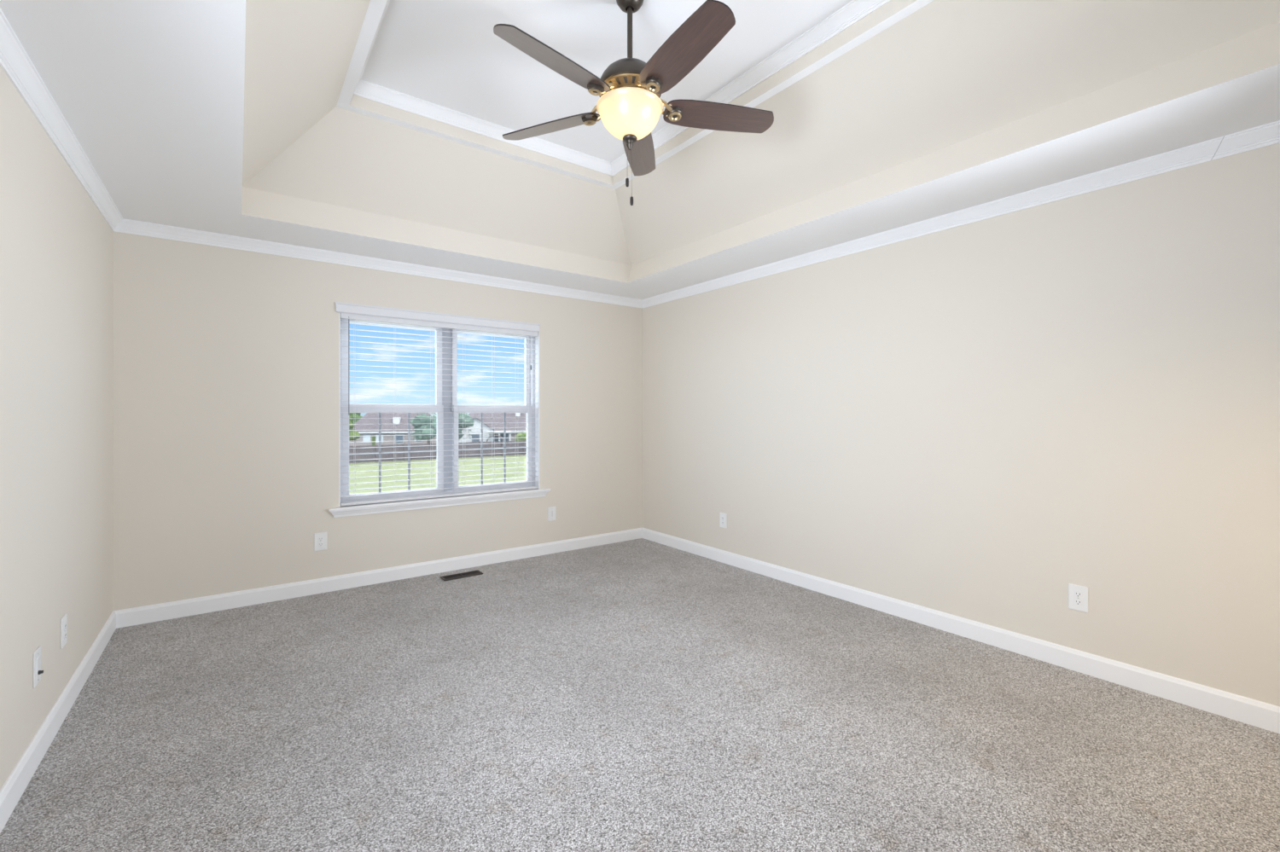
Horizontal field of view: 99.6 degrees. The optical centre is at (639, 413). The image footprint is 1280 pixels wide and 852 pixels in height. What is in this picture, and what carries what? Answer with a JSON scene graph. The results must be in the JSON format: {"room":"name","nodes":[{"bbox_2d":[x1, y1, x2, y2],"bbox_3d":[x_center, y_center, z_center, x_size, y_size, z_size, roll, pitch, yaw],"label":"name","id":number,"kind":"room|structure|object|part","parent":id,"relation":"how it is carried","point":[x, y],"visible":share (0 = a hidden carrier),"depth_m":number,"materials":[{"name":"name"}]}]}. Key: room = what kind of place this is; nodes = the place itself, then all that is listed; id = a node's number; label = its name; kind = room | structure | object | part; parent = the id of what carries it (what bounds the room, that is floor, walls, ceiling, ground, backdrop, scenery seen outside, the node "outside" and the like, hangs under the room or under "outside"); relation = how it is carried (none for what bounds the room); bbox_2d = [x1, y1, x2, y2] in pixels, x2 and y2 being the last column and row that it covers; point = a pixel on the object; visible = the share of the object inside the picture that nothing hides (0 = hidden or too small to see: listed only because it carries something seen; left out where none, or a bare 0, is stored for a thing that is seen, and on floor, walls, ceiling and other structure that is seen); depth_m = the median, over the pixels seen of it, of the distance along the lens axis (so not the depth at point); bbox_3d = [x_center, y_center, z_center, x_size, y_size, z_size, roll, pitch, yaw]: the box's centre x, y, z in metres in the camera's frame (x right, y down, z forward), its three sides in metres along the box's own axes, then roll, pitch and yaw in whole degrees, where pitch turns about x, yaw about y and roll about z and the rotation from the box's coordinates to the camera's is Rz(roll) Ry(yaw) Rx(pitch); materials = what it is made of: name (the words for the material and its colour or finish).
{"room":"empty bedroom","nodes":[
{"label":"empty bedroom","id":0,"kind":"room"},
{"bbox_2d":[0,65,113,790],"bbox_3d":[-1.693,0.060,1.147,0.160,2.440,5.061,0,0,-37],"label":"wall","id":1,"kind":"structure","parent":0,"point":[56,247],"depth_m":2.11,"materials":[{"name":"beige paint"}]},
{"bbox_2d":[32,646,43,688],"bbox_3d":[-2.210,0.931,1.992,0.020,0.127,0.080,0,0,-37],"label":"wall outlet","id":2,"kind":"object","parent":1,"relation":"attached to","point":[37,672],"visible":1,"depth_m":1.98,"materials":[{"name":"white plastic"}]},
{"bbox_2d":[0,610,116,833],"bbox_3d":[-1.623,1.228,1.199,0.014,0.104,5.061,0,0,-37],"label":"baseboard","id":3,"kind":"structure","parent":1,"relation":"attached to","point":[13,789],"depth_m":2.08,"materials":[{"name":"white paint"}]},
{"bbox_2d":[0,7,122,231],"bbox_3d":[-1.608,-1.123,1.209,0.050,0.073,5.061,0,0,-37],"label":"crown molding","id":4,"kind":"structure","parent":1,"relation":"attached to","point":[14,61],"depth_m":2.04,"materials":[{"name":"white paint"}]},
{"bbox_2d":[60,613,67,649],"bbox_3d":[-2.443,0.923,2.296,0.009,0.127,0.080,0,0,-37],"label":"wall outlet","id":5,"kind":"object","parent":1,"relation":"attached to","point":[64,620],"visible":1,"depth_m":2.28,"materials":[{"name":"white plastic"}]},
{"bbox_2d":[113,231,642,610],"bbox_3d":[-1.604,0.060,4.467,4.267,2.440,0.160,0,0,-37],"label":"wall","id":6,"kind":"structure","parent":0,"point":[226,361],"depth_m":3.72,"materials":[{"name":"beige paint"}]},
{"bbox_2d":[314,532,326,551],"bbox_3d":[-2.278,0.913,3.860,0.080,0.127,0.009,0,0,-37],"label":"wall outlet","id":7,"kind":"object","parent":6,"relation":"attached to","point":[320,539],"visible":1,"depth_m":3.86,"materials":[{"name":"white plastic"}]},
{"bbox_2d":[114,528,642,628],"bbox_3d":[-1.552,1.228,4.397,3.947,0.104,0.014,0,0,-37],"label":"baseboard","id":8,"kind":"structure","parent":6,"relation":"attached to","point":[135,616],"depth_m":3.94,"materials":[{"name":"white paint"}]},
{"bbox_2d":[114,218,642,308],"bbox_3d":[-1.542,-1.123,4.383,3.947,0.073,0.050,0,0,-37],"label":"crown molding","id":9,"kind":"structure","parent":6,"relation":"attached to","point":[128,226],"depth_m":3.94,"materials":[{"name":"white paint"}]},
{"bbox_2d":[328,312,550,517],"bbox_3d":[-1.573,0.000,4.458,1.754,1.500,0.212,0,0,-37],"label":"window","id":10,"kind":"structure","parent":6,"relation":"in","point":[443,415],"depth_m":4.51,"materials":[{"name":"grey plastic"}]},
{"bbox_3d":[-1.944,-0.368,4.281,0.734,0.704,0.033,0,0,-37],"label":"sash","id":11,"kind":"part","parent":10,"relation":"part of","materials":[{"name":"clear plastic"}]},
{"bbox_2d":[349,413,436,492],"bbox_3d":[-1.929,0.301,4.256,0.644,0.614,0.006,0,0,-37],"label":"grille","id":12,"kind":"object","parent":10,"relation":"attached to","point":[380,414],"depth_m":4.31,"materials":[{"name":"grey plastic"}]},
{"bbox_3d":[-1.923,0.287,4.252,0.734,0.716,0.035,0,0,-37],"label":"sash","id":13,"kind":"part","parent":10,"relation":"part of","materials":[{"name":"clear plastic"}]},
{"bbox_2d":[334,302,540,506],"bbox_3d":[-1.571,-0.064,4.413,1.617,1.484,0.086,0,0,-37],"label":"window blind","id":14,"kind":"object","parent":10,"relation":"attached to","point":[348,311],"visible":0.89,"depth_m":4.34,"materials":[{"name":"white plastic"}]},
{"bbox_3d":[-1.567,0.668,4.437,1.571,0.019,0.048,0,0,-37],"label":"rail","id":15,"kind":"part","parent":14,"relation":"part of","materials":[{"name":"white plastic"}]},
{"bbox_3d":[-1.567,-0.722,4.436,1.575,0.048,0.054,0,0,-37],"label":"head rail","id":16,"kind":"part","parent":14,"relation":"part of","materials":[{"name":"white plastic"}]},
{"bbox_3d":[-1.467,-0.030,4.511,0.002,1.340,0.055,0,0,-37],"label":"ladder cord","id":17,"kind":"part","parent":14,"relation":"part of","materials":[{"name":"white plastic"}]},
{"bbox_3d":[-1.264,-0.030,4.662,0.002,1.340,0.055,0,0,-37],"label":"ladder cord","id":18,"kind":"part","parent":14,"relation":"part of","materials":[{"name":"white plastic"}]},
{"bbox_3d":[-0.974,-0.555,4.834,0.006,0.290,0.002,0,0,-37],"label":"lift cord","id":19,"kind":"part","parent":14,"relation":"part of","materials":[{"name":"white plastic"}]},
{"bbox_3d":[-1.551,0.715,4.428,1.754,0.070,0.137,0,0,-37],"label":"sill","id":20,"kind":"part","parent":10,"relation":"part of","materials":[{"name":"white paint"}]},
{"bbox_3d":[-1.299,-0.368,4.761,0.707,0.704,0.033,0,0,-37],"label":"sash","id":21,"kind":"part","parent":10,"relation":"part of","materials":[{"name":"clear plastic"}]},
{"bbox_3d":[-1.277,0.287,4.732,0.707,0.716,0.035,0,0,-37],"label":"sash","id":22,"kind":"part","parent":10,"relation":"part of","materials":[{"name":"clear plastic"}]},
{"bbox_2d":[458,413,526,484],"bbox_3d":[-1.283,0.301,4.737,0.625,0.614,0.006,0,0,-37],"label":"grille","id":23,"kind":"object","parent":10,"relation":"attached to","point":[481,414],"depth_m":4.78,"materials":[{"name":"grey plastic"}]},
{"bbox_2d":[547,506,555,521],"bbox_3d":[-0.806,0.917,4.956,0.080,0.127,0.008,0,0,-37],"label":"wall outlet","id":24,"kind":"object","parent":6,"relation":"attached to","point":[551,510],"visible":1,"depth_m":4.95,"materials":[{"name":"white plastic"}]},
{"bbox_2d":[0,538,1279,851],"bbox_3d":[-0.045,1.340,2.373,4.267,0.120,5.381,0,0,-37],"label":"floor","id":25,"kind":"structure","parent":0,"point":[641,695],"depth_m":2.15,"materials":[{"name":"carpet"}]},
{"bbox_2d":[440,570,482,581],"bbox_3d":[-1.403,1.275,4.262,0.304,0.010,0.110,0,0,-37],"label":"floor vent","id":26,"kind":"object","parent":25,"relation":"in","point":[477,573],"visible":1,"depth_m":4.25,"materials":[{"name":"brown metal"}]},
{"bbox_2d":[443,571,478,579],"bbox_3d":[-1.403,1.276,4.262,0.260,0.006,0.082,0,0,-37],"label":"grille","id":27,"kind":"object","parent":26,"relation":"attached to","point":[468,574],"depth_m":4.26,"materials":[{"name":"brown metal"}]},
{"bbox_2d":[0,0,1279,299],"bbox_3d":[-0.045,-1.526,2.373,4.267,0.732,5.381,0,0,-37],"label":"ceiling","id":28,"kind":"structure","parent":0,"point":[245,119],"depth_m":2.70,"materials":[{"name":"white paint"}]},
{"bbox_2d":[357,0,389,82],"bbox_3d":[-0.747,-1.855,1.899,0.050,0.073,2.952,0,0,-37],"label":"crown molding","id":29,"kind":"structure","parent":28,"relation":"attached to","point":[387,1],"depth_m":2.71,"materials":[{"name":"white paint"}]},
{"bbox_2d":[353,79,612,175],"bbox_3d":[-0.913,-1.855,3.585,1.798,0.073,0.050,0,0,-37],"label":"crown molding","id":30,"kind":"structure","parent":28,"relation":"attached to","point":[363,89],"depth_m":3.45,"materials":[{"name":"white paint"}]},
{"bbox_2d":[493,0,773,205],"bbox_3d":[-0.043,-1.412,2.379,1.304,0.960,1.292,0,0,-37],"label":"ceiling fan","id":31,"kind":"object","parent":28,"relation":"hanging from","point":[630,106],"visible":1,"depth_m":2.31,"materials":[{"name":"brown wood"}]},
{"bbox_3d":[-0.431,-1.375,2.597,0.527,0.006,0.151,0,16,24],"label":"blade","id":32,"kind":"part","parent":31,"relation":"part of","materials":[{"name":"brown wood"}]},
{"bbox_3d":[-0.331,-1.375,2.109,0.151,0.006,0.527,21,14,40],"label":"blade","id":33,"kind":"part","parent":31,"relation":"part of","materials":[{"name":"brown wood"}]},
{"bbox_3d":[-0.045,-1.308,2.422,0.298,0.135,0.298,0,0,-37],"label":"lamp shade","id":34,"kind":"part","parent":31,"relation":"part of","materials":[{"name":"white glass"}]},
{"bbox_3d":[0.001,-1.375,2.843,0.151,0.006,0.527,-16,-2,6],"label":"blade","id":35,"kind":"part","parent":31,"relation":"part of","materials":[{"name":"brown wood"}]},
{"bbox_3d":[0.164,-1.375,2.054,0.151,0.006,0.527,18,-9,-28],"label":"blade","id":36,"kind":"part","parent":31,"relation":"part of","materials":[{"name":"brown wood"}]},
{"bbox_3d":[0.369,-1.375,2.508,0.527,0.006,0.151,0,-16,-12],"label":"blade","id":37,"kind":"part","parent":31,"relation":"part of","materials":[{"name":"brown wood"}]},
{"bbox_2d":[610,0,890,175],"bbox_3d":[0.655,-1.855,2.943,0.050,0.073,2.952,0,0,-37],"label":"crown molding","id":38,"kind":"structure","parent":28,"relation":"attached to","point":[852,12],"depth_m":2.81,"materials":[{"name":"white paint"}]},
{"bbox_2d":[642,142,1279,707],"bbox_3d":[1.602,0.060,3.599,0.160,2.440,5.061,0,0,-37],"label":"wall","id":39,"kind":"structure","parent":0,"point":[980,421],"depth_m":2.87,"materials":[{"name":"beige paint"}]},
{"bbox_2d":[720,512,727,529],"bbox_3d":[0.714,0.918,4.650,0.009,0.127,0.080,0,0,-37],"label":"wall outlet","id":40,"kind":"object","parent":39,"relation":"attached to","point":[723,516],"visible":1,"depth_m":4.64,"materials":[{"name":"white plastic"}]},
{"bbox_2d":[641,120,1279,308],"bbox_3d":[1.517,-1.123,3.536,0.051,0.074,5.061,0,0,-37],"label":"crown molding","id":41,"kind":"structure","parent":39,"relation":"attached to","point":[1268,134],"depth_m":2.84,"materials":[{"name":"white paint"}]},
{"bbox_2d":[642,528,1279,733],"bbox_3d":[1.532,1.228,3.547,0.014,0.104,5.061,0,0,-37],"label":"baseboard","id":42,"kind":"structure","parent":39,"relation":"attached to","point":[1262,715],"depth_m":2.85,"materials":[{"name":"white paint"}]},
{"bbox_2d":[1068,583,1088,613],"bbox_3d":[2.176,0.916,2.686,0.009,0.127,0.080,0,0,-37],"label":"wall outlet","id":43,"kind":"object","parent":39,"relation":"attached to","point":[1078,596],"visible":1,"depth_m":2.68,"materials":[{"name":"white plastic"}]},
{"bbox_2d":[1074,591,1082,598],"bbox_3d":[2.174,0.896,2.684,0.003,0.033,0.033,0,0,-37],"label":"receptacle","id":44,"kind":"object","parent":43,"relation":"attached to","point":[1077,594],"depth_m":2.68,"materials":[{"name":"white plastic"}]},
{"bbox_2d":[1074,599,1082,605],"bbox_3d":[2.174,0.935,2.684,0.003,0.033,0.033,0,0,-37],"label":"receptacle","id":45,"kind":"object","parent":43,"relation":"attached to","point":[1077,602],"depth_m":2.68,"materials":[{"name":"grey plastic"}]},
{"label":"outside","id":46,"kind":"structure","parent":0,"visible":0},
{"bbox_2d":[349,447,526,494],"bbox_3d":[-22.994,5.315,148.107,260.000,1.670,254.939,0,0,-37],"label":"ground","id":47,"kind":"structure","parent":46,"point":[477,462],"depth_m":40.87,"materials":[{"name":"green plant"}]},
{"bbox_2d":[349,413,360,442],"bbox_3d":[-44.744,2.510,81.311,4.643,6.687,4.395,0,0,-36],"label":"tree","id":48,"kind":"object","parent":47,"relation":"on","point":[351,427],"visible":0.15,"depth_m":80.78,"materials":[{"name":"green plant"}]},
{"bbox_2d":[351,413,362,424],"bbox_3d":[-67.732,2.120,123.735,10.641,8.072,10.607,0,0,-18],"label":"tree","id":49,"kind":"object","parent":47,"relation":"on","point":[354,415],"visible":0.09,"depth_m":121.67,"materials":[{"name":"green plant"}]},
{"bbox_2d":[349,413,436,447],"bbox_3d":[-46.575,2.400,104.365,16.400,7.500,9.940,0,0,-11],"label":"house","id":50,"kind":"structure","parent":47,"relation":"on","point":[393,424],"depth_m":100.25,"materials":[{"name":"brick"}]},
{"bbox_3d":[-50.064,4.600,99.116,1.100,1.300,0.015,0,0,-11],"label":"pane","id":51,"kind":"part","parent":50,"relation":"part of","materials":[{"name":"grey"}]},
{"bbox_3d":[-48.911,5.100,99.341,0.550,2.100,0.030,0,0,-11],"label":"door","id":52,"kind":"part","parent":50,"relation":"part of","materials":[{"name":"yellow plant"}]},
{"bbox_3d":[-47.902,4.600,99.523,1.100,1.300,0.015,0,0,-11],"label":"pane","id":53,"kind":"part","parent":50,"relation":"part of","materials":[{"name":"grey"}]},
{"bbox_3d":[-44.561,4.700,100.153,1.400,1.500,0.015,0,0,-11],"label":"pane","id":54,"kind":"part","parent":50,"relation":"part of","materials":[{"name":"grey"}]},
{"bbox_2d":[410,413,436,443],"bbox_3d":[-32.354,2.645,83.004,5.843,5.965,6.514,0,0,-19],"label":"tree","id":55,"kind":"object","parent":47,"relation":"on","point":[417,423],"visible":0.64,"depth_m":81.38,"materials":[{"name":"green plant"}]},
{"bbox_2d":[349,440,526,463],"bbox_3d":[-16.332,3.660,55.444,34.118,1.640,0.172,0,0,-37],"label":"fence","id":56,"kind":"object","parent":47,"relation":"on","point":[516,444],"visible":0.29,"depth_m":52.11,"materials":[{"name":"brown wood"}]},
{"bbox_2d":[458,413,473,440],"bbox_3d":[-31.242,2.703,91.433,6.805,6.302,6.738,0,0,36],"label":"tree","id":57,"kind":"object","parent":47,"relation":"on","point":[468,419],"visible":0.32,"depth_m":90.76,"materials":[{"name":"green plant"}]},
{"bbox_2d":[458,413,526,442],"bbox_3d":[-25.087,2.149,103.139,19.900,7.600,12.200,0,0,-11],"label":"house","id":58,"kind":"structure","parent":47,"relation":"on","point":[488,418],"depth_m":99.95,"materials":[{"name":"brick"}]},
{"bbox_3d":[-29.643,4.449,97.618,1.300,1.400,0.015,0,0,-11],"label":"pane","id":59,"kind":"part","parent":58,"relation":"part of","materials":[{"name":"grey"}]},
{"bbox_3d":[-26.622,4.499,99.408,1.400,1.900,0.015,0,0,-11],"label":"pane","id":60,"kind":"part","parent":58,"relation":"part of","materials":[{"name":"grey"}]},
{"bbox_3d":[-24.952,4.499,99.723,1.400,1.900,0.015,0,0,-11],"label":"pane","id":61,"kind":"part","parent":58,"relation":"part of","materials":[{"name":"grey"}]},
{"bbox_2d":[486,435,503,442],"bbox_3d":[-23.178,4.460,86.725,2.880,2.090,1.080,0,0,-11],"label":"arch","id":62,"kind":"object","parent":47,"relation":"on","point":[492,435],"visible":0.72,"depth_m":86.28,"materials":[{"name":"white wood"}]},
{"bbox_2d":[513,431,526,441],"bbox_3d":[-17.737,4.070,85.341,5.167,2.576,5.317,0,0,2],"label":"shrub","id":63,"kind":"object","parent":47,"relation":"on","point":[520,437],"visible":0.3,"depth_m":83.76,"materials":[{"name":"green plant"}]}
]}

